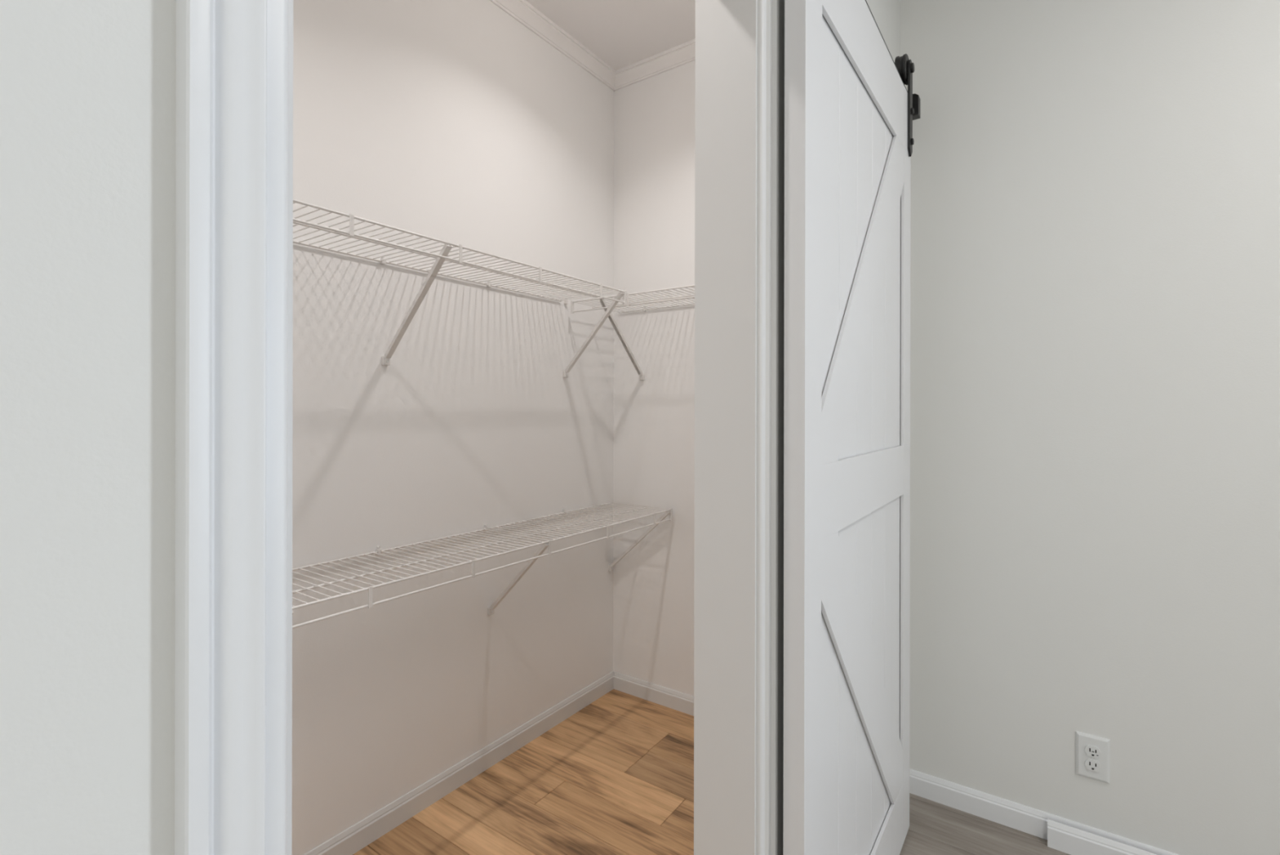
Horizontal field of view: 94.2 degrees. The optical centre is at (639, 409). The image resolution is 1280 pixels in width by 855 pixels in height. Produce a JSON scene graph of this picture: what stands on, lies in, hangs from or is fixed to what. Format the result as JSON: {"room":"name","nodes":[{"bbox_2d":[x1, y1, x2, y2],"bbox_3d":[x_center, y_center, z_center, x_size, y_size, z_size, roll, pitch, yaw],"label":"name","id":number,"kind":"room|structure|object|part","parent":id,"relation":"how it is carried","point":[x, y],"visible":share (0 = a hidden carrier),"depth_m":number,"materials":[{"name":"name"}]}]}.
{"room":"bedroom","nodes":[
{"label":"bedroom","id":0,"kind":"room"},
{"bbox_2d":[0,0,900,854],"bbox_3d":[-0.652,-0.114,-0.159,0.110,2.565,5.195,0,0,35],"label":"wall","id":1,"kind":"structure","parent":0,"point":[87,87],"depth_m":0.29,"materials":[{"name":"paint"}]},
{"bbox_2d":[174,0,288,854],"bbox_3d":[-0.230,0.210,0.340,0.016,1.919,0.055,0,0,35],"label":"trim","id":2,"kind":"structure","parent":1,"relation":"attached to","point":[232,55],"depth_m":0.33,"materials":[{"name":"paint"}]},
{"bbox_2d":[286,0,293,854],"bbox_3d":[-0.268,0.212,0.395,0.111,1.914,0.018,0,0,35],"label":"trim","id":3,"kind":"structure","parent":1,"relation":"attached to","point":[290,276],"depth_m":0.37,"materials":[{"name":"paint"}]},
{"bbox_2d":[693,0,757,854],"bbox_3d":[0.143,0.213,0.986,0.111,1.914,0.018,0,0,35],"label":"trim","id":4,"kind":"structure","parent":1,"relation":"attached to","point":[726,88],"depth_m":0.98,"materials":[{"name":"paint"}]},
{"bbox_2d":[755,0,778,854],"bbox_3d":[0.208,0.211,0.970,0.016,1.919,0.055,0,0,35],"label":"trim","id":5,"kind":"structure","parent":1,"relation":"attached to","point":[767,172],"depth_m":0.96,"materials":[{"name":"paint"}]},
{"bbox_2d":[782,0,914,854],"bbox_3d":[0.501,0.093,1.311,0.048,2.128,0.866,0,0,35],"label":"barn door","id":6,"kind":"structure","parent":1,"relation":"in","point":[849,110],"depth_m":1.17,"materials":[{"name":"paint"}]},
{"bbox_3d":[0.492,0.161,1.310,0.035,0.130,0.686,0,0,35],"label":"rail","id":7,"kind":"part","parent":6,"relation":"part of","materials":[{"name":"paint"}]},
{"bbox_3d":[0.494,-0.776,1.310,0.035,0.166,0.686,0,0,35],"label":"rail","id":8,"kind":"part","parent":6,"relation":"part of","materials":[{"name":"paint"}]},
{"bbox_3d":[0.490,1.075,1.310,0.035,0.163,0.686,0,0,35],"label":"rail","id":9,"kind":"part","parent":6,"relation":"part of","materials":[{"name":"paint"}]},
{"bbox_2d":[865,0,919,119],"bbox_3d":[0.268,-0.869,1.002,0.076,0.062,1.910,0,0,35],"label":"door track","id":10,"kind":"object","parent":1,"relation":"attached to","point":[916,99],"visible":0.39,"depth_m":1.69,"materials":[{"name":"black metal"}]},
{"bbox_3d":[0.277,-0.884,0.995,0.007,0.027,1.910,0,0,35],"label":"rail","id":11,"kind":"part","parent":10,"relation":"part of","materials":[{"name":"black metal"}]},
{"bbox_2d":[292,0,613,854],"bbox_3d":[-0.881,-0.114,1.485,0.100,2.565,2.755,0,0,35],"label":"wall","id":12,"kind":"structure","parent":0,"point":[455,122],"depth_m":1.79,"materials":[{"name":"paint"}]},
{"bbox_2d":[303,671,614,854],"bbox_3d":[-0.837,1.135,1.453,0.012,0.068,2.555,0,0,35],"label":"baseboard","id":13,"kind":"structure","parent":12,"relation":"attached to","point":[362,833],"depth_m":1.83,"materials":[{"name":"paint"}]},
{"bbox_2d":[293,199,626,377],"bbox_3d":[-0.794,-0.272,1.250,0.310,0.299,2.248,0,0,35],"label":"wire shelf","id":14,"kind":"object","parent":12,"relation":"attached to","point":[440,258],"visible":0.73,"depth_m":1.59,"materials":[{"name":"white metal"}]},
{"bbox_3d":[-0.702,-0.134,1.644,0.012,0.024,0.020,0,0,35],"label":"foot plate","id":15,"kind":"part","parent":14,"relation":"part of","materials":[{"name":"white plastic"}]},
{"bbox_3d":[-0.926,-0.407,1.319,0.005,0.006,2.210,0,0,35],"label":"rail","id":16,"kind":"part","parent":14,"relation":"part of","materials":[{"name":"white plastic"}]},
{"bbox_3d":[-0.783,-0.402,1.219,0.005,0.006,2.210,0,0,35],"label":"rail","id":17,"kind":"part","parent":14,"relation":"part of","materials":[{"name":"white plastic"}]},
{"bbox_3d":[-0.681,-0.369,1.149,0.006,0.006,2.210,0,0,35],"label":"lip rail","id":18,"kind":"part","parent":14,"relation":"part of","materials":[{"name":"white plastic"}]},
{"bbox_3d":[-0.681,-0.406,1.149,0.005,0.006,2.210,0,0,35],"label":"rail","id":19,"kind":"part","parent":14,"relation":"part of","materials":[{"name":"white plastic"}]},
{"bbox_3d":[-0.281,-0.134,2.250,0.012,0.024,0.020,0,0,35],"label":"foot plate","id":20,"kind":"part","parent":14,"relation":"part of","materials":[{"name":"white plastic"}]},
{"bbox_2d":[292,502,671,628],"bbox_3d":[-0.717,0.523,1.367,0.305,0.299,2.530,0,0,35],"label":"wire shelf","id":21,"kind":"object","parent":12,"relation":"attached to","point":[491,610],"visible":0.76,"depth_m":1.72,"materials":[{"name":"white metal"}]},
{"bbox_3d":[-0.838,0.389,1.446,0.005,0.006,2.522,0,0,35],"label":"rail","id":22,"kind":"part","parent":21,"relation":"part of","materials":[{"name":"white plastic"}]},
{"bbox_3d":[-0.697,0.393,1.349,0.005,0.006,2.522,0,0,35],"label":"rail","id":23,"kind":"part","parent":21,"relation":"part of","materials":[{"name":"white plastic"}]},
{"bbox_3d":[-0.489,0.661,1.952,0.012,0.024,0.020,0,0,35],"label":"foot plate","id":24,"kind":"part","parent":21,"relation":"part of","materials":[{"name":"white plastic"}]},
{"bbox_3d":[-0.122,0.662,2.482,0.012,0.024,0.020,0,0,35],"label":"foot plate","id":25,"kind":"part","parent":21,"relation":"part of","materials":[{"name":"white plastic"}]},
{"bbox_2d":[489,0,616,90],"bbox_3d":[-0.821,-1.369,1.445,0.040,0.055,2.555,0,0,35],"label":"trim","id":26,"kind":"structure","parent":12,"relation":"attached to","point":[522,11],"depth_m":2.19,"materials":[{"name":"paint"}]},
{"bbox_2d":[525,0,695,70],"bbox_3d":[-0.459,-1.440,1.194,1.120,0.112,2.755,0,0,35],"label":"ceiling","id":27,"kind":"structure","parent":0,"point":[622,33],"depth_m":2.16,"materials":[{"name":"paint"}]},
{"bbox_2d":[352,688,1070,854],"bbox_3d":[0.490,1.186,-1.028,5.220,0.030,5.319,0,0,35],"label":"floor","id":28,"kind":"structure","parent":0,"point":[615,776],"depth_m":1.75,"materials":[{"name":"brown wood"}]},
{"bbox_2d":[613,0,1279,854],"bbox_3d":[1.974,-0.109,1.107,5.220,2.565,0.120,0,0,35],"label":"wall","id":29,"kind":"structure","parent":0,"point":[1095,215],"depth_m":1.60,"materials":[{"name":"paint"}]},
{"bbox_2d":[570,284,694,379],"bbox_3d":[0.225,-0.268,2.085,0.968,0.299,0.308,0,0,35],"label":"wire shelf","id":30,"kind":"object","parent":29,"relation":"attached to","point":[604,305],"visible":0.44,"depth_m":2.22,"materials":[{"name":"white metal"}]},
{"bbox_3d":[0.141,-0.366,1.962,0.968,0.006,0.005,0,0,35],"label":"lip rail","id":31,"kind":"part","parent":30,"relation":"part of","materials":[{"name":"white plastic"}]},
{"bbox_3d":[0.141,-0.403,1.962,0.968,0.006,0.005,0,0,35],"label":"rail","id":32,"kind":"part","parent":30,"relation":"part of","materials":[{"name":"white plastic"}]},
{"bbox_3d":[0.007,-0.131,2.416,0.020,0.024,0.012,0,0,35],"label":"foot plate","id":33,"kind":"part","parent":30,"relation":"part of","materials":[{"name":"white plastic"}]},
{"bbox_3d":[0.211,-0.398,2.063,0.968,0.006,0.005,0,0,35],"label":"rail","id":34,"kind":"part","parent":30,"relation":"part of","materials":[{"name":"white plastic"}]},
{"bbox_3d":[0.309,-0.403,2.206,0.968,0.006,0.005,0,0,35],"label":"rail","id":35,"kind":"part","parent":30,"relation":"part of","materials":[{"name":"white plastic"}]},
{"bbox_2d":[613,671,693,715],"bbox_3d":[0.307,1.137,2.207,1.008,0.068,0.012,0,0,35],"label":"baseboard","id":36,"kind":"structure","parent":29,"relation":"attached to","point":[675,700],"depth_m":2.37,"materials":[{"name":"paint"}]},
{"bbox_2d":[614,38,695,90],"bbox_3d":[0.299,-1.367,2.199,1.020,0.055,0.040,0,0,35],"label":"trim","id":37,"kind":"structure","parent":29,"relation":"attached to","point":[684,53],"depth_m":2.36,"materials":[{"name":"paint"}]},
{"bbox_2d":[909,768,1178,854],"bbox_3d":[2.390,1.140,0.719,3.890,0.068,0.042,0,0,35],"label":"baseboard","id":38,"kind":"structure","parent":29,"relation":"attached to","point":[1014,815],"depth_m":1.64,"materials":[{"name":"paint"}]},
{"bbox_2d":[1075,730,1110,783],"bbox_3d":[1.194,0.919,1.568,0.073,0.116,0.010,0,0,35],"label":"power outlet","id":39,"kind":"object","parent":29,"relation":"attached to","point":[1092,752],"visible":1,"depth_m":1.56,"materials":[{"name":"white plastic"}]},
{"bbox_2d":[1084,758,1101,771],"bbox_3d":[1.192,0.937,1.566,0.034,0.028,0.004,0,0,35],"label":"socket","id":40,"kind":"object","parent":39,"relation":"attached to","point":[1091,764],"depth_m":1.56,"materials":[{"name":"white plastic"}]},
{"bbox_2d":[1084,744,1101,757],"bbox_3d":[1.192,0.901,1.566,0.034,0.028,0.004,0,0,35],"label":"socket","id":41,"kind":"object","parent":39,"relation":"attached to","point":[1091,750],"depth_m":1.56,"materials":[{"name":"white plastic"}]}
]}

